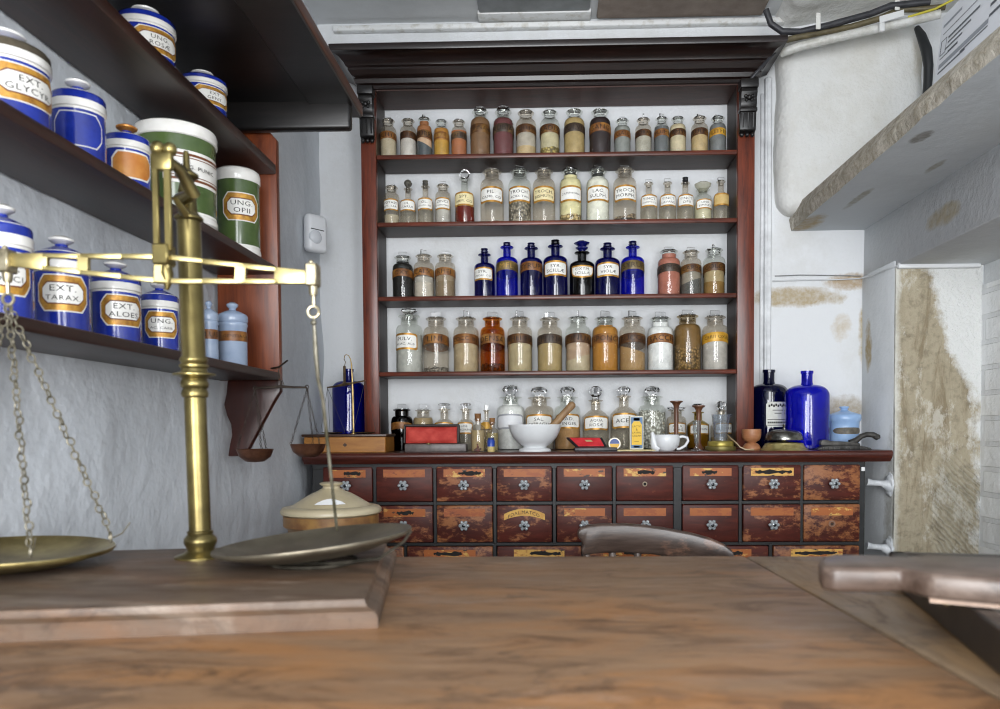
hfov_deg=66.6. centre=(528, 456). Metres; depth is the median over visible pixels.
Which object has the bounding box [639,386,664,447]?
glass jar
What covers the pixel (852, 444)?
press
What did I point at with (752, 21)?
trim
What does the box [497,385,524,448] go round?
glass jar
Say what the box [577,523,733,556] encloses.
wooden chair
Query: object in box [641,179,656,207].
glass jar
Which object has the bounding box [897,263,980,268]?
cable trunking
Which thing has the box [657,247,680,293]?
glass jar
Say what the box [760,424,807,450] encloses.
bell
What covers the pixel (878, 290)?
wall
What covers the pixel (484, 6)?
trim
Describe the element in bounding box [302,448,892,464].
countertop
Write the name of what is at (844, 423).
ceramic jar
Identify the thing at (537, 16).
trim
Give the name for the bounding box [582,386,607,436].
glass jar
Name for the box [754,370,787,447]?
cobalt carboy
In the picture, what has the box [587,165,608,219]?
glass jar
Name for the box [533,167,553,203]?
glass jar
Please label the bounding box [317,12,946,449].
wall
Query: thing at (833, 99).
wall
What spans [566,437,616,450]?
case
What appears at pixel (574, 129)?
glass jar
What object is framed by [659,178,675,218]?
glass jar
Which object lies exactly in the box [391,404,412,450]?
glass jar
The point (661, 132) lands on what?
glass jar
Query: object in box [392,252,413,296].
glass jar
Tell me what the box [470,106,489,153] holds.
glass jar
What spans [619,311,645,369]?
glass jar
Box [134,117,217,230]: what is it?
ceramic jar
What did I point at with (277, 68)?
wall shelves
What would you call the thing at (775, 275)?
cable
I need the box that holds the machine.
[889,551,999,673]
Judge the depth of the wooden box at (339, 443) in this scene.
2.27 m
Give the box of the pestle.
[550,402,575,423]
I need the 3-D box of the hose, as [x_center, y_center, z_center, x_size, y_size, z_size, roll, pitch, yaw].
[1.214,-1.073,2.350,0.034,0.530,0.065,-1,2,-28]
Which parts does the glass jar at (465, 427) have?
label plate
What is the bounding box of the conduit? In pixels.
[780,9,940,56]
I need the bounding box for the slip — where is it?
[617,449,654,450]
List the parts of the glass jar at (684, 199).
label plate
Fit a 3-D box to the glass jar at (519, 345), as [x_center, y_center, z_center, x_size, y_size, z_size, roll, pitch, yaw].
[-0.030,-0.372,2.468,0.082,0.200,0.082,0,2,1]
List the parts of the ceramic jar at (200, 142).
lid, label plate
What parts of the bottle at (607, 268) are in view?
label plate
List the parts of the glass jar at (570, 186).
label plate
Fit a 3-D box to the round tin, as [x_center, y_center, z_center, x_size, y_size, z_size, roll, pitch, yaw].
[0.258,-0.038,2.296,0.036,0.036,0.013,0,2,1]
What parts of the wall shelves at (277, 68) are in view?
shelf, shelf, shelf, panel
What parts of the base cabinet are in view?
knob, drawer, drawer, knob, drawer, drawer, drawer, knob, knob, drawer, drawer, knob, drawer, knob, drawer, drawer, knob, drawer, drawer, knob, drawer, drawer, drawer, knob, drawer, drawer, knob, knob, drawer, drawer, drawer, knob, knob, drawer, drawer, drawer, knob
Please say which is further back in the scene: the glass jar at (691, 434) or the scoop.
the glass jar at (691, 434)
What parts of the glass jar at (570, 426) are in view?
label plate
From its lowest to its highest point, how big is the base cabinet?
0.959 m
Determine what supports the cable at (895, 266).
attached to the wall at (956, 220)
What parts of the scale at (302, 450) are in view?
chain, chain, chain, chain, chain, chain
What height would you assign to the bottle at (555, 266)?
0.189 m
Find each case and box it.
[403,424,467,451]
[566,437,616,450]
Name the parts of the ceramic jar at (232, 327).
knob, lid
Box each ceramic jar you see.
[0,27,52,129]
[0,203,34,318]
[33,235,90,331]
[51,78,106,163]
[90,261,141,342]
[106,124,150,189]
[118,5,176,67]
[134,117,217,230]
[141,283,178,350]
[183,69,227,116]
[204,301,218,358]
[216,165,260,256]
[218,302,247,365]
[830,406,861,442]
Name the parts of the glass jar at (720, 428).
label plate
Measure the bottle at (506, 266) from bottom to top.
0.183 m
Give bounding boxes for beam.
[789,26,999,230]
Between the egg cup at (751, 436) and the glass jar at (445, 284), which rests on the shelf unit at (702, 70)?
the glass jar at (445, 284)
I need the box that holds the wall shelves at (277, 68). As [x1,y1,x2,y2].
[0,0,362,455]
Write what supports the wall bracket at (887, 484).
attached to the wall at (878, 290)
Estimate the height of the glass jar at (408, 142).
0.143 m
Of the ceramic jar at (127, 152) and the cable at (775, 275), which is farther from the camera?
the cable at (775, 275)
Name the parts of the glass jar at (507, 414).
label plate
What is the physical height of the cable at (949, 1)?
0.038 m
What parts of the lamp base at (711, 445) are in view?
lid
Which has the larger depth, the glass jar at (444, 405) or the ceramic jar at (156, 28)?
the glass jar at (444, 405)
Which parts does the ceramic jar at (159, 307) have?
knob, lid, label plate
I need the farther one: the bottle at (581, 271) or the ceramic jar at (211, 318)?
the bottle at (581, 271)
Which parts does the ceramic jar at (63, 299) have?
lid, knob, label plate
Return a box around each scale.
[0,141,411,642]
[236,360,325,461]
[321,354,375,433]
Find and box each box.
[301,434,394,452]
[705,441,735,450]
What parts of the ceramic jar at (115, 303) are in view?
knob, lid, label plate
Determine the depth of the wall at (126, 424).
1.39 m
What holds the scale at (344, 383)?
on the wooden box at (339, 443)
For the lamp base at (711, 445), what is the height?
0.028 m
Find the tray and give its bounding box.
[574,447,616,450]
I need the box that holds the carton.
[629,416,643,449]
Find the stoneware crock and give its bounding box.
[280,481,381,532]
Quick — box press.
[814,432,880,449]
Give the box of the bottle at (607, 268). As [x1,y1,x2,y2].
[595,242,619,293]
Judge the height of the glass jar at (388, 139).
0.147 m
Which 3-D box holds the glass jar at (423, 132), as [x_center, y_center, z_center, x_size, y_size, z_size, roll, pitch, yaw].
[-0.338,-1.024,2.454,0.052,0.150,0.052,0,2,1]
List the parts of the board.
brass plate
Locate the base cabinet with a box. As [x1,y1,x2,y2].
[302,448,892,557]
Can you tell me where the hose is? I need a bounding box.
[914,25,933,93]
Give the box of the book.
[405,443,467,451]
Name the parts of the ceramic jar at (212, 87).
knob, lid, label plate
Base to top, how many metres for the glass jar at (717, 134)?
0.137 m
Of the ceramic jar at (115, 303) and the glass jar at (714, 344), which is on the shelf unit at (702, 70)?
the glass jar at (714, 344)
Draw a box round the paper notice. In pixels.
[934,0,999,82]
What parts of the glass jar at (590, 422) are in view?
label plate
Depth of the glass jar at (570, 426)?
2.45 m
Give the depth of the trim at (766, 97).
2.50 m
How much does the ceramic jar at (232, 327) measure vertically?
0.141 m
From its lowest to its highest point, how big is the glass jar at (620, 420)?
0.205 m
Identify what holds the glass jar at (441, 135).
on the shelf unit at (702, 70)
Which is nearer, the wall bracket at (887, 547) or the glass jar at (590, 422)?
the wall bracket at (887, 547)
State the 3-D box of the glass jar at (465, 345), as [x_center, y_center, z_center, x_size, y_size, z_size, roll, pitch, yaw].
[-0.205,-0.372,2.473,0.084,0.201,0.084,0,2,1]
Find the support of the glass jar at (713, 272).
on the shelf unit at (702, 70)
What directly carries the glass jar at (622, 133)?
on the shelf unit at (702, 70)
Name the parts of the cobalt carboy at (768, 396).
label plate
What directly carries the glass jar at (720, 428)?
on the countertop
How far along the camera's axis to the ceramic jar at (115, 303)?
1.19 m
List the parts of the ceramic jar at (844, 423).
lid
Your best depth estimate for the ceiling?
2.44 m
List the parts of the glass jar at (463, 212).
label plate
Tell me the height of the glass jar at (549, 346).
0.194 m
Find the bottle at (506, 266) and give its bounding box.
[496,242,517,294]
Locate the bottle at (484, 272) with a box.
[474,248,494,295]
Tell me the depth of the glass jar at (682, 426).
2.45 m
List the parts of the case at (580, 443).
lid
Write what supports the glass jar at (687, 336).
on the shelf unit at (702, 70)
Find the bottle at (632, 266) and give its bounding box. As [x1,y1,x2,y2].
[621,241,643,293]
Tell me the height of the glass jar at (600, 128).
0.163 m
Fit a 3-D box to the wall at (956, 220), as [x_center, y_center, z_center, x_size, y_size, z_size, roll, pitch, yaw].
[1.259,-0.624,0.824,0.396,0.203,3.550,0,2,1]
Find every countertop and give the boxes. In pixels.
[0,556,999,708]
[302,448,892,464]
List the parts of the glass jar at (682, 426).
label plate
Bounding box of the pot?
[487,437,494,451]
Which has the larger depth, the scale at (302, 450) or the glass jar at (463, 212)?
the glass jar at (463, 212)
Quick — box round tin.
[608,438,620,448]
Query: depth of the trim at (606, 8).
2.42 m
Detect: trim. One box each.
[333,17,784,33]
[477,0,589,12]
[477,8,590,22]
[597,0,768,17]
[759,76,771,383]
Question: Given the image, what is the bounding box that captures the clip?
[816,13,820,28]
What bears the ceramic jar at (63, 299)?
on the wall shelves at (277, 68)
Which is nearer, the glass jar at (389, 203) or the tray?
the tray
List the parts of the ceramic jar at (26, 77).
knob, label plate, lid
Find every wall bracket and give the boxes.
[865,472,893,496]
[865,536,894,555]
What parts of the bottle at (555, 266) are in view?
label plate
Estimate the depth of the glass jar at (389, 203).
2.44 m
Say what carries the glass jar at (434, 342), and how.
on the shelf unit at (702, 70)
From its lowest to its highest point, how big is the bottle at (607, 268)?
0.177 m
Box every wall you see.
[0,0,323,549]
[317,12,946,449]
[773,26,921,216]
[861,261,983,555]
[864,144,999,274]
[979,279,999,554]
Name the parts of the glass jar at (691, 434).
label plate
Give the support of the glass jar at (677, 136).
on the shelf unit at (702, 70)
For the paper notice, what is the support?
on the beam
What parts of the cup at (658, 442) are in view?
spout, handle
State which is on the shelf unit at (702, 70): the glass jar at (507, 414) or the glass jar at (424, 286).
the glass jar at (424, 286)
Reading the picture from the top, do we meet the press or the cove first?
the cove
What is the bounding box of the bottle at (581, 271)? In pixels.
[570,240,594,294]
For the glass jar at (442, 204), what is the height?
0.149 m
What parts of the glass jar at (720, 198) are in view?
label plate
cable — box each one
[750,53,776,77]
[763,0,930,34]
[773,266,897,281]
[775,275,860,275]
[787,4,945,42]
[908,0,953,17]
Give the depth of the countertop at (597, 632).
0.59 m
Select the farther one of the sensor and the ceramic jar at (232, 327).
the sensor
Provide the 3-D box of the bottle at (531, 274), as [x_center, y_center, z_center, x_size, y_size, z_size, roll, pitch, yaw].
[0.007,-0.600,2.460,0.072,0.180,0.073,0,2,1]
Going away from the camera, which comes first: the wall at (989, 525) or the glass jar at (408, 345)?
the wall at (989, 525)
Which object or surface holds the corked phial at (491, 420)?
on the countertop
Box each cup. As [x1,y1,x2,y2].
[650,432,688,450]
[742,429,760,449]
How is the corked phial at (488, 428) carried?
on the countertop
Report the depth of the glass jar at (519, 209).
2.42 m
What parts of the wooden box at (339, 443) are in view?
lid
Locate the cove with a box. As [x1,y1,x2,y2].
[775,0,958,27]
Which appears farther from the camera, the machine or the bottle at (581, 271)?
the bottle at (581, 271)
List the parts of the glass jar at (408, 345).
label plate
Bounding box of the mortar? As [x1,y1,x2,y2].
[508,424,560,451]
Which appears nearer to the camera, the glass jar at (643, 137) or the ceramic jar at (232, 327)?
the ceramic jar at (232, 327)
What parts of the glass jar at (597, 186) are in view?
label plate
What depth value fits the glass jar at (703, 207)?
2.42 m
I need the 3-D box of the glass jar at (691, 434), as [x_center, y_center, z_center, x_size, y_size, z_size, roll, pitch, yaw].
[0.549,-0.099,2.470,0.070,0.148,0.071,0,2,1]
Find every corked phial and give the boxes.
[471,413,484,451]
[487,418,497,449]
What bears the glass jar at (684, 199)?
on the shelf unit at (702, 70)
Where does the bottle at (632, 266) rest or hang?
on the shelf unit at (702, 70)
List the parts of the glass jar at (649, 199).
label plate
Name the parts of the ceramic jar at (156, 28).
knob, lid, label plate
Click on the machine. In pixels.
(978, 628)
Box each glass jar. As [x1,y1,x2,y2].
[380,117,396,154]
[384,184,399,221]
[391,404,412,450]
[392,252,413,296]
[396,307,422,371]
[400,118,416,154]
[400,180,416,221]
[413,249,433,295]
[414,404,432,423]
[416,115,432,154]
[418,180,433,211]
[423,312,448,371]
[434,119,448,153]
[435,181,450,221]
[435,251,455,295]
[435,403,452,423]
[451,118,466,153]
[453,310,478,370]
[455,169,474,221]
[458,403,475,433]
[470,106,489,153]
[480,168,503,220]
[480,312,504,370]
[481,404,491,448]
[493,106,513,152]
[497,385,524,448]
[507,310,531,370]
[508,165,530,220]
[516,109,535,152]
[525,387,553,449]
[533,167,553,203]
[537,312,561,370]
[540,109,559,152]
[554,386,580,449]
[560,166,581,219]
[564,108,584,151]
[565,310,590,370]
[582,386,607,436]
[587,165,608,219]
[589,108,610,151]
[592,311,617,369]
[613,165,636,218]
[613,386,635,448]
[614,117,630,151]
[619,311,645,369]
[635,113,651,150]
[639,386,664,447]
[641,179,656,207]
[647,312,673,369]
[654,113,668,150]
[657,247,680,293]
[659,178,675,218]
[666,407,685,433]
[669,116,685,150]
[675,310,699,369]
[678,177,693,206]
[681,247,701,293]
[687,403,708,448]
[691,114,707,149]
[694,182,711,217]
[702,310,727,368]
[703,244,724,292]
[709,115,725,149]
[710,401,731,440]
[712,177,728,217]
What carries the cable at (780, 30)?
on the cable at (807, 35)
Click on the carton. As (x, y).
(636, 423)
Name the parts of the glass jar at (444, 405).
label plate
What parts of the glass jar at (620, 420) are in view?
label plate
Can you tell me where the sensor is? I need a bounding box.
[304,213,326,253]
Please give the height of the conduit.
0.089 m
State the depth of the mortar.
2.23 m
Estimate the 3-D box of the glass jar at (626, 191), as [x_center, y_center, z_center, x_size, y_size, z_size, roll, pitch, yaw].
[0.308,-0.838,2.444,0.075,0.190,0.076,0,2,1]
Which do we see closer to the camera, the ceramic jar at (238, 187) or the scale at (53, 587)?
the scale at (53, 587)
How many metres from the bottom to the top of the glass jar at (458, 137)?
0.139 m
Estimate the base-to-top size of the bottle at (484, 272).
0.164 m
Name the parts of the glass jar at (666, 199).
label plate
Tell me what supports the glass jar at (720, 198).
on the shelf unit at (702, 70)
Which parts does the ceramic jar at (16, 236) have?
knob, label plate, lid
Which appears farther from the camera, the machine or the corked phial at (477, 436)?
the corked phial at (477, 436)
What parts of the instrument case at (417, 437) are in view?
lid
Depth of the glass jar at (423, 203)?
2.44 m
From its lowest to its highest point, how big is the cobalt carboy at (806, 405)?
0.240 m
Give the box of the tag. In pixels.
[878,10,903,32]
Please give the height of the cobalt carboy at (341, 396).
0.267 m
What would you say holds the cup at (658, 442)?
on the countertop
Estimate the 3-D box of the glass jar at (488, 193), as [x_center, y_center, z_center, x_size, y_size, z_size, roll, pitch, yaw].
[-0.119,-0.836,2.455,0.076,0.189,0.077,0,2,1]
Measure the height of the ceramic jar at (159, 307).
0.129 m
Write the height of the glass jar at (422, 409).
0.152 m
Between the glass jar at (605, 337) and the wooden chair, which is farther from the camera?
the glass jar at (605, 337)
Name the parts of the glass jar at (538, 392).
label plate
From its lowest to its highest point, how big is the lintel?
0.080 m
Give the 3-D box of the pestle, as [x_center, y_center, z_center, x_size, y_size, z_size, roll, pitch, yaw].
[0.081,-0.107,2.290,0.122,0.117,0.026,-1,2,-10]
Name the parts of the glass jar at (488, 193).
label plate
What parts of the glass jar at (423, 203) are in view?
label plate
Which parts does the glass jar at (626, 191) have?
label plate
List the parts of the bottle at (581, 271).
label plate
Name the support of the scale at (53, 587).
on the countertop at (597, 632)
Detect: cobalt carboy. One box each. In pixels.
[332,369,364,433]
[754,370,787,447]
[784,371,829,449]
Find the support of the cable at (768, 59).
attached to the shelf unit at (702, 70)
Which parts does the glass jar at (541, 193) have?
label plate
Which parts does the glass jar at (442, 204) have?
label plate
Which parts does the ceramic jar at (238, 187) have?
lid, label plate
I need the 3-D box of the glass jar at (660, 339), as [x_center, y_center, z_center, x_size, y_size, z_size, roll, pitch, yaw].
[0.424,-0.370,2.457,0.085,0.192,0.086,0,2,1]
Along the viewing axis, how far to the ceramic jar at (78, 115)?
1.08 m
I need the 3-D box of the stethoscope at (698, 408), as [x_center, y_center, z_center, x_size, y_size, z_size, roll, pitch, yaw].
[0.518,-0.088,2.321,0.039,0.136,0.039,0,2,1]
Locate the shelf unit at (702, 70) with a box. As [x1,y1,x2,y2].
[328,35,787,448]
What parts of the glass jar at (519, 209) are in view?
label plate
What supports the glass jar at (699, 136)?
on the shelf unit at (702, 70)
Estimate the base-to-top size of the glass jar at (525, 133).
0.166 m
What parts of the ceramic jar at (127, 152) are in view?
knob, lid, label plate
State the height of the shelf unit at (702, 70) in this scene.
1.238 m
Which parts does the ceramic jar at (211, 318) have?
knob, lid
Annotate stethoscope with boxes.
[670,401,682,449]
[692,405,704,449]
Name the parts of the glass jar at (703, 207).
label plate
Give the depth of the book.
2.27 m
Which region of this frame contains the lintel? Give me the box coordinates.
[984,259,999,283]
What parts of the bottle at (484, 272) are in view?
label plate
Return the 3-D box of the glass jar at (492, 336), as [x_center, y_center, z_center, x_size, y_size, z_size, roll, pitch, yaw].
[-0.119,-0.370,2.471,0.080,0.197,0.080,0,2,1]
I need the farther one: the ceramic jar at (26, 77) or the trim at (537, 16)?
the trim at (537, 16)
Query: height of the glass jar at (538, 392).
0.205 m
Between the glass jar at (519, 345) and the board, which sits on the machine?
the board
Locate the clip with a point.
(818, 15)
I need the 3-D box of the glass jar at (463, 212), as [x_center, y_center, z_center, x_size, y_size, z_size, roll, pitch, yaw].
[-0.208,-0.834,2.457,0.066,0.187,0.066,0,2,1]
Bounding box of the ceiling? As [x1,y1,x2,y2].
[303,0,948,24]
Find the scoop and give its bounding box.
[725,433,753,449]
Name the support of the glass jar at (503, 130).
on the shelf unit at (702, 70)
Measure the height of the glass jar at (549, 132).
0.164 m
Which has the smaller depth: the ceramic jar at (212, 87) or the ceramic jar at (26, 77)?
the ceramic jar at (26, 77)
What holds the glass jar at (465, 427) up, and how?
on the countertop
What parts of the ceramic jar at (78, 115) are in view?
knob, label plate, lid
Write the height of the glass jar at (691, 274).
0.160 m
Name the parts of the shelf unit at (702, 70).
post, shelf, shelf, shelf, shelf, cornice, post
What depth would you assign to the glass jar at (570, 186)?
2.42 m
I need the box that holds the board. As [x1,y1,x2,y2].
[818,554,999,608]
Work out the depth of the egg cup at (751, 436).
2.25 m
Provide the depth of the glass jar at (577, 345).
2.43 m
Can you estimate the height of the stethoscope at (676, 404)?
0.150 m
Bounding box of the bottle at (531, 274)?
[520,242,542,294]
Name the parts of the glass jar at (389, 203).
label plate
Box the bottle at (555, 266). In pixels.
[543,239,567,294]
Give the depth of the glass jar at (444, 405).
2.48 m
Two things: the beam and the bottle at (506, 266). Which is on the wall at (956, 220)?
the beam
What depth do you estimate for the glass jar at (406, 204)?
2.44 m
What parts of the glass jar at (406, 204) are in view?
label plate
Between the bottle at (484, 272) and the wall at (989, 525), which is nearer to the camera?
the wall at (989, 525)
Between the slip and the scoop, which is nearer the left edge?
the slip
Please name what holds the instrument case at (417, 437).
on the countertop

